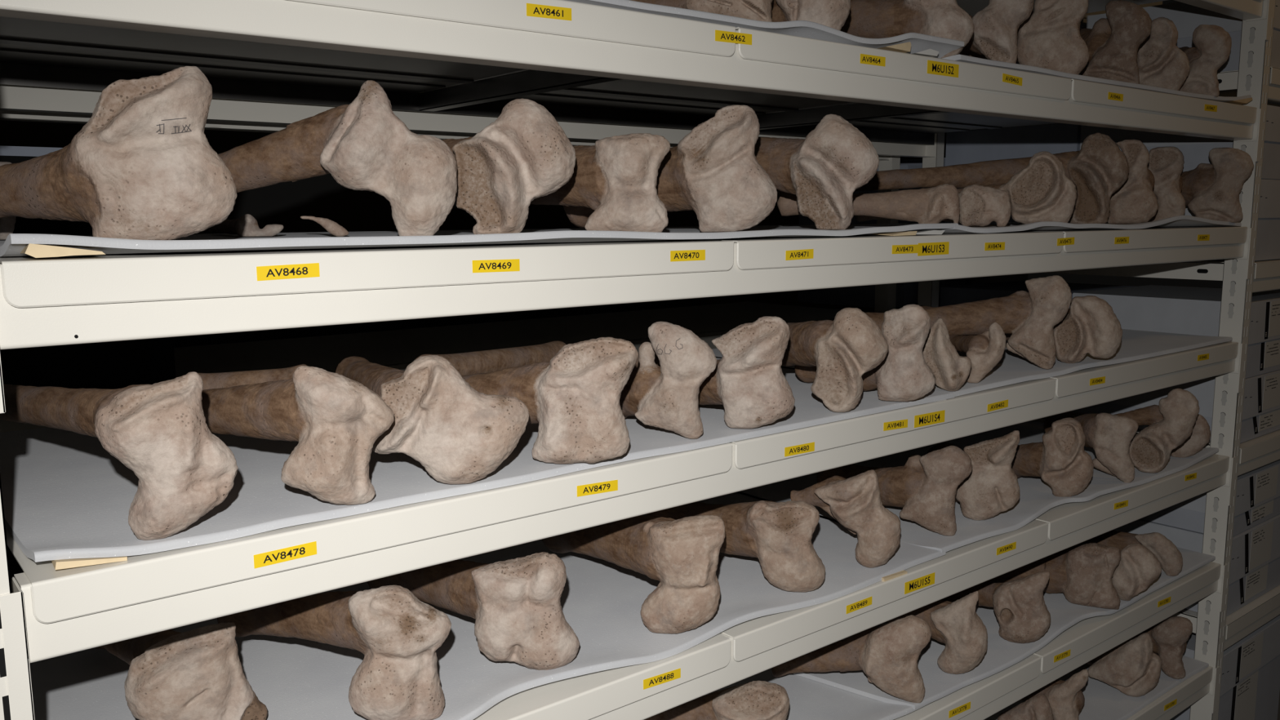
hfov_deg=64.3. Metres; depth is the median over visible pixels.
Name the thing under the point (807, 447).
label
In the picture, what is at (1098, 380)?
label
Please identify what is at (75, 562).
card
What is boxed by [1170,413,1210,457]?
bone
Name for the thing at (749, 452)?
tray
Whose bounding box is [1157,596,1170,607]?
label
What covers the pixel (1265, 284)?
shelving rack
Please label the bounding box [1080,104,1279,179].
box
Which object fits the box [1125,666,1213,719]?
tray
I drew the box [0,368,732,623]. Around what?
shelf edge
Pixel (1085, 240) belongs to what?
tray
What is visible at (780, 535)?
bone
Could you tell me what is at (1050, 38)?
bone
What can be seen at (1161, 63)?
bone
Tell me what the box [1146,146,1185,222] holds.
bone
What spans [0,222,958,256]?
sheet
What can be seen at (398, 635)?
bone
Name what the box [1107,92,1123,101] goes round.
label
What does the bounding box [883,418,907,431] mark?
label
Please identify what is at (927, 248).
label
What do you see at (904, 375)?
bone
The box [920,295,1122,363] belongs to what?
bone
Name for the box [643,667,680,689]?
label
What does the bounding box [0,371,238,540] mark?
bone
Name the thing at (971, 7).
tray
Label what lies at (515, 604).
bone
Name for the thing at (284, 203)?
panel
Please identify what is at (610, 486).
label
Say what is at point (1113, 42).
bone
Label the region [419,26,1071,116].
tray
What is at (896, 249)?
label
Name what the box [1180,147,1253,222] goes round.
bone
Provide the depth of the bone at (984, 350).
1.59 m
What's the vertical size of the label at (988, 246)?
0.012 m
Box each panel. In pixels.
[0,82,982,581]
[0,110,900,377]
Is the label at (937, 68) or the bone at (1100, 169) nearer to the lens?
the label at (937, 68)
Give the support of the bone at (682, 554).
on the sheet at (602, 601)
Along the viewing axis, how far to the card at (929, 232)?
1.45 m
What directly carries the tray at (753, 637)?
on the shelving rack at (556, 62)
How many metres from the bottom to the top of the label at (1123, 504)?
0.015 m
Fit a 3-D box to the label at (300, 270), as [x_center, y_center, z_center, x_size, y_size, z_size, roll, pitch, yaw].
[-0.300,-0.075,0.869,0.054,0.013,0.001,-7,10,-39]
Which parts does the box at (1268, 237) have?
lid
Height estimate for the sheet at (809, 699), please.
0.016 m
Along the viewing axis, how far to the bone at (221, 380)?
1.14 m
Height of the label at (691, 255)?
0.012 m
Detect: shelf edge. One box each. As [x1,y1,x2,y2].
[0,240,733,307]
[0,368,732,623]
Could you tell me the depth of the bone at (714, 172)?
1.23 m
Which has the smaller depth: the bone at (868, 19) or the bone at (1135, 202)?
the bone at (868, 19)
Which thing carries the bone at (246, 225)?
on the sheet at (14, 244)
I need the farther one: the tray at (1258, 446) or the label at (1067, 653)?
the tray at (1258, 446)
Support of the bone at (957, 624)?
on the sheet at (1001, 654)
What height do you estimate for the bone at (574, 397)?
0.136 m
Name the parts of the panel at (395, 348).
upright post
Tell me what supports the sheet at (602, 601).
on the tray at (591, 695)
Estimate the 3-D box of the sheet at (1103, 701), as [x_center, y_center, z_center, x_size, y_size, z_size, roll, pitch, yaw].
[0.318,0.732,1.903,1.947,0.016,0.628,-7,10,-39]
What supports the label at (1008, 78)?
attached to the tray at (767, 46)
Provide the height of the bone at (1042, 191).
0.125 m
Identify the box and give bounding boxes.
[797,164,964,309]
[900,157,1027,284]
[944,123,1081,222]
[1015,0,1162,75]
[1071,369,1279,443]
[1072,284,1279,377]
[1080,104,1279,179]
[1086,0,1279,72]
[1106,178,1279,261]
[1112,513,1279,616]
[1136,432,1279,536]
[1156,612,1279,719]
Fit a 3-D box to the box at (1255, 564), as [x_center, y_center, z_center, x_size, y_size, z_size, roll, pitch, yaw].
[1.365,0.459,2.589,0.420,0.188,0.401,-7,10,-39]
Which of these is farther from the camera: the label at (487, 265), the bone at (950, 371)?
the bone at (950, 371)
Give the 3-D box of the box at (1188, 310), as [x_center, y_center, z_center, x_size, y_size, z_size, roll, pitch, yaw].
[1.362,-0.081,2.512,0.420,0.170,0.401,-7,10,-39]
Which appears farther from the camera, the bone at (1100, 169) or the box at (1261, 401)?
the box at (1261, 401)
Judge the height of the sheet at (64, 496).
0.016 m
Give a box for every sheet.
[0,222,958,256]
[0,356,955,562]
[29,491,946,719]
[474,0,964,81]
[691,215,1241,233]
[704,668,926,719]
[712,328,1232,396]
[737,420,1218,552]
[793,546,1215,709]
[942,54,1251,102]
[984,652,1208,719]
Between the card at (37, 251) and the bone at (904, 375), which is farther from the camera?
the bone at (904, 375)
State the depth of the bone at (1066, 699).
1.91 m
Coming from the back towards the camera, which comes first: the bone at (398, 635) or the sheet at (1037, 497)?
the sheet at (1037, 497)
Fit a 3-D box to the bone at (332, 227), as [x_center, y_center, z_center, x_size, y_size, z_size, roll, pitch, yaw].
[-0.345,-0.147,1.116,0.050,0.023,0.017,-1,8,-7]
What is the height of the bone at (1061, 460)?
0.147 m
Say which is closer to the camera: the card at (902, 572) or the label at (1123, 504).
the card at (902, 572)
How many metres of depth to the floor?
2.75 m
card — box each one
[20,243,105,257]
[51,555,127,569]
[872,231,916,235]
[877,41,911,53]
[881,570,906,581]
[912,48,938,57]
[915,230,945,234]
[1224,97,1252,104]
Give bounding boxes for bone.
[0,66,236,239]
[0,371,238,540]
[93,622,267,719]
[197,364,308,390]
[201,365,394,505]
[207,213,283,236]
[217,80,457,235]
[217,585,451,719]
[300,215,348,236]
[334,355,528,484]
[367,551,579,670]
[414,340,565,375]
[442,98,576,234]
[461,337,638,463]
[530,133,670,232]
[542,515,724,633]
[562,104,777,232]
[619,321,716,439]
[631,0,772,22]
[631,315,795,428]
[644,680,789,719]
[646,500,825,591]
[754,114,879,230]
[771,0,850,31]
[771,614,931,702]
[776,133,1128,223]
[777,183,959,223]
[781,307,888,412]
[790,469,901,568]
[794,304,935,401]
[817,445,972,536]
[840,0,974,58]
[853,184,1011,226]
[865,275,1071,369]
[885,591,987,674]
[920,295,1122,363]
[922,318,971,391]
[926,430,1020,520]
[941,570,1050,643]
[949,322,1006,382]
[956,151,1076,224]
[959,0,1089,74]
[962,0,1034,63]
[983,542,1120,609]
[997,693,1053,719]
[1011,417,1093,497]
[1021,668,1088,719]
[1043,410,1138,483]
[1047,543,1161,600]
[1077,529,1182,576]
[1080,0,1151,84]
[1085,632,1161,697]
[1107,139,1158,223]
[1115,388,1199,473]
[1133,616,1192,679]
[1137,17,1190,90]
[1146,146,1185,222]
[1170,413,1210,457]
[1179,24,1231,97]
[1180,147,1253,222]
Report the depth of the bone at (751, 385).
1.25 m
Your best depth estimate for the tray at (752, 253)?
1.36 m
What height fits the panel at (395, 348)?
2.100 m
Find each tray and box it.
[10,579,730,719]
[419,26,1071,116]
[633,335,1055,468]
[696,231,1063,269]
[720,335,1238,397]
[721,520,1048,662]
[765,79,1257,133]
[893,654,1040,719]
[956,0,1263,16]
[1029,226,1247,253]
[1033,561,1221,673]
[1035,453,1229,540]
[1044,417,1279,463]
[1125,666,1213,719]
[1178,584,1279,639]
[1190,258,1279,279]
[1217,66,1279,106]
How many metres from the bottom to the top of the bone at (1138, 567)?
0.115 m
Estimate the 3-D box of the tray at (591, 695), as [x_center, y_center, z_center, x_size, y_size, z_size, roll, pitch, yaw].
[-0.431,0.355,1.353,0.739,0.034,0.818,-7,10,-39]
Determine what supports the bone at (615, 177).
on the sheet at (14, 244)
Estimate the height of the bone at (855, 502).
0.145 m
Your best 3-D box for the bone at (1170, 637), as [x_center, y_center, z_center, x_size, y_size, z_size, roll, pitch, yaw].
[1.050,0.599,2.322,0.083,0.137,0.397,-7,10,-39]
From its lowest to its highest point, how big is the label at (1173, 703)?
0.015 m
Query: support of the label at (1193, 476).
attached to the tray at (1063, 519)
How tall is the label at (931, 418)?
0.019 m
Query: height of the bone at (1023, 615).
0.133 m
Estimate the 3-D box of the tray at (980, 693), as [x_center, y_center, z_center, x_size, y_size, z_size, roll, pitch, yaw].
[0.150,0.525,1.854,0.745,0.034,0.818,-7,10,-39]
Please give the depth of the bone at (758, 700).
1.42 m
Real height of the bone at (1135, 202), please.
0.158 m
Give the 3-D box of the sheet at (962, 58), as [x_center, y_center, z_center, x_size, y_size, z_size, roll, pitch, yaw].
[0.669,-0.517,2.006,1.030,0.025,0.600,-7,10,-39]
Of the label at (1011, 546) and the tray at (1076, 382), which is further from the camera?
the tray at (1076, 382)
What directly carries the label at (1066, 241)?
attached to the tray at (1085, 240)
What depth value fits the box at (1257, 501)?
2.37 m
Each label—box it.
[253,541,316,568]
[256,262,319,280]
[471,258,519,272]
[526,3,571,20]
[577,480,617,497]
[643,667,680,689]
[670,249,705,262]
[715,30,751,44]
[784,441,814,457]
[785,248,813,260]
[846,596,871,613]
[860,53,885,66]
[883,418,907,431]
[892,244,918,253]
[904,572,934,594]
[914,409,945,427]
[917,241,949,256]
[927,60,959,77]
[948,702,970,718]
[984,241,1004,250]
[986,399,1008,412]
[996,542,1016,555]
[1002,73,1022,85]
[1053,648,1071,662]
[1057,237,1074,245]
[1089,376,1105,385]
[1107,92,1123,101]
[1113,500,1128,510]
[1114,236,1128,244]
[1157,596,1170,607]
[1164,698,1177,711]
[1184,472,1196,481]
[1197,234,1209,240]
[1197,353,1208,360]
[1204,104,1217,111]
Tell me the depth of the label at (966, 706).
1.62 m
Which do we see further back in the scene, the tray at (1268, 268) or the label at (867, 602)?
the tray at (1268, 268)
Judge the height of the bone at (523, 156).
0.142 m
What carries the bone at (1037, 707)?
on the sheet at (1103, 701)
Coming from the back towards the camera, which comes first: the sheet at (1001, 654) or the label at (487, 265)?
the sheet at (1001, 654)
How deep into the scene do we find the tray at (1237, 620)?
2.39 m
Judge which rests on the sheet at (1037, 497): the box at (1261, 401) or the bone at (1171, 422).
the bone at (1171, 422)
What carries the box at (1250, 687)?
on the floor
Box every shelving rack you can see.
[0,0,1275,719]
[1223,68,1279,650]
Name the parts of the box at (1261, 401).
lid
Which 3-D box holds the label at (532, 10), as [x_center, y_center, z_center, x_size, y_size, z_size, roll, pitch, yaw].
[-0.089,-0.343,1.005,0.053,0.013,0.001,-7,10,-39]
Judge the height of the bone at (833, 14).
0.089 m
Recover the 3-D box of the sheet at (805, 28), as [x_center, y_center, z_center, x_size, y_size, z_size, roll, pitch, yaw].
[-0.187,-0.417,1.316,1.192,0.030,0.603,-7,10,-39]
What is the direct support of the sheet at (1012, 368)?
on the tray at (1076, 382)
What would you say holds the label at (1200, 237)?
attached to the tray at (1085, 240)
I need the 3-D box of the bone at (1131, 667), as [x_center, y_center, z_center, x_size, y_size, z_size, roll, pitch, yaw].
[0.923,0.611,2.239,0.107,0.138,0.428,-8,11,-42]
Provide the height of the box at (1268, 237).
0.176 m
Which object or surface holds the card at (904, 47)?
on the sheet at (805, 28)
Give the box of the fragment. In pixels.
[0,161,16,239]
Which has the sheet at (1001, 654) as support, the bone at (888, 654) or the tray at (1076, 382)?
the bone at (888, 654)
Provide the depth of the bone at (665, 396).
1.19 m
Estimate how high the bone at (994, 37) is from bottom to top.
0.155 m
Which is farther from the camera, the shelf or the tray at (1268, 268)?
the tray at (1268, 268)
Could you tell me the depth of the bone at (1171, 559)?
2.11 m
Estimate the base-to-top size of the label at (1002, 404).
0.013 m
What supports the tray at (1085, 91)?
on the shelving rack at (556, 62)
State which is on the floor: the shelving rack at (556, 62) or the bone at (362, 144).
the shelving rack at (556, 62)
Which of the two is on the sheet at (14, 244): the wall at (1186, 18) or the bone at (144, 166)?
the bone at (144, 166)
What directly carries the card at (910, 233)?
on the sheet at (14, 244)
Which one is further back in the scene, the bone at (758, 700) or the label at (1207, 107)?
the label at (1207, 107)
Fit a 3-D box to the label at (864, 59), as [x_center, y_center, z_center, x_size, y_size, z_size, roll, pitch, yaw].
[0.302,-0.389,1.319,0.051,0.012,0.001,-7,10,-39]
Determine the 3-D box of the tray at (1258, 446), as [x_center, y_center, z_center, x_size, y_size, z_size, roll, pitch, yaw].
[1.527,0.113,2.927,1.195,0.034,0.820,-7,10,-39]
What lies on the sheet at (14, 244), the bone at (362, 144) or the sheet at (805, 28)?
the bone at (362, 144)
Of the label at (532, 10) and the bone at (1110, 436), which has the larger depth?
the bone at (1110, 436)
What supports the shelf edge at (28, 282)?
on the shelving rack at (556, 62)
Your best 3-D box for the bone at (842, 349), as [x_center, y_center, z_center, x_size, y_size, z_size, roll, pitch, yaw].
[0.240,-0.017,1.488,0.092,0.142,0.344,-3,9,-18]
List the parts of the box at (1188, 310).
lid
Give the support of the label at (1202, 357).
attached to the tray at (1076, 382)
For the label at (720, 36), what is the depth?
1.16 m
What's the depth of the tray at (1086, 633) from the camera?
1.95 m
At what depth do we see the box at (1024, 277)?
3.18 m
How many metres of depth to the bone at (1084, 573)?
1.94 m
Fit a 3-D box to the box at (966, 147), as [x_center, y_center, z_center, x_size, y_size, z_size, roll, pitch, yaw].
[1.107,-0.457,2.772,0.403,0.325,0.373,-7,10,-39]
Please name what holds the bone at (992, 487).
on the sheet at (1037, 497)
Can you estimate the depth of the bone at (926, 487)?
1.63 m
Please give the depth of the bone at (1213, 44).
1.98 m
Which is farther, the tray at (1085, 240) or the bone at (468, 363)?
the tray at (1085, 240)
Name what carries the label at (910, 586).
attached to the tray at (753, 637)
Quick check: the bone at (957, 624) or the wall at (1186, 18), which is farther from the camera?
the wall at (1186, 18)
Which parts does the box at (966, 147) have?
lid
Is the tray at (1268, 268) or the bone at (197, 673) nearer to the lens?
the bone at (197, 673)
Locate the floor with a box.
[1277,692,1279,719]
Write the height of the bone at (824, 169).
0.155 m
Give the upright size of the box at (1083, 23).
0.262 m
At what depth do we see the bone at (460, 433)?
0.99 m
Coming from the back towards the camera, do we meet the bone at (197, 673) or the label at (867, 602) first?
the label at (867, 602)
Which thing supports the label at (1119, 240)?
attached to the tray at (1085, 240)
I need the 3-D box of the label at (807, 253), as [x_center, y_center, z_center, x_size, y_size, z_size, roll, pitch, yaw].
[0.199,-0.132,1.271,0.051,0.013,0.001,-7,10,-39]
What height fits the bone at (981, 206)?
0.068 m
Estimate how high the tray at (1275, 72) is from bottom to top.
0.034 m
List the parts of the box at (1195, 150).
lid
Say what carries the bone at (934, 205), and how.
on the sheet at (14, 244)
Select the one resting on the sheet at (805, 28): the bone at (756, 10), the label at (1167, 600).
the bone at (756, 10)
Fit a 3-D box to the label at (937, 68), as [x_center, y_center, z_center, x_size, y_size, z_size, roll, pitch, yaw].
[0.421,-0.405,1.415,0.074,0.018,0.001,-7,10,-39]
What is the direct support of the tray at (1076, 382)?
on the shelving rack at (556, 62)
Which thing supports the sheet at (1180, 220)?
on the tray at (1085, 240)
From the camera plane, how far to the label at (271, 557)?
0.89 m
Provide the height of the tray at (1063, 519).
0.034 m
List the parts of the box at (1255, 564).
lid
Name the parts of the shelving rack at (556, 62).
upright post, rail, upright post, brace plate, brace plate, brace plate, brace plate, upright post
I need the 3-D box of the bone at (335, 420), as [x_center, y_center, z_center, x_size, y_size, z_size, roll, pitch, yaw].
[-0.403,0.059,1.010,0.367,0.132,0.083,4,9,30]
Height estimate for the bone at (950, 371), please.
0.109 m
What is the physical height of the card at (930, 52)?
0.010 m
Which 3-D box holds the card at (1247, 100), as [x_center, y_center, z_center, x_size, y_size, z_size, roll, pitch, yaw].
[1.201,-0.528,2.082,0.101,0.018,0.060,-7,10,-39]

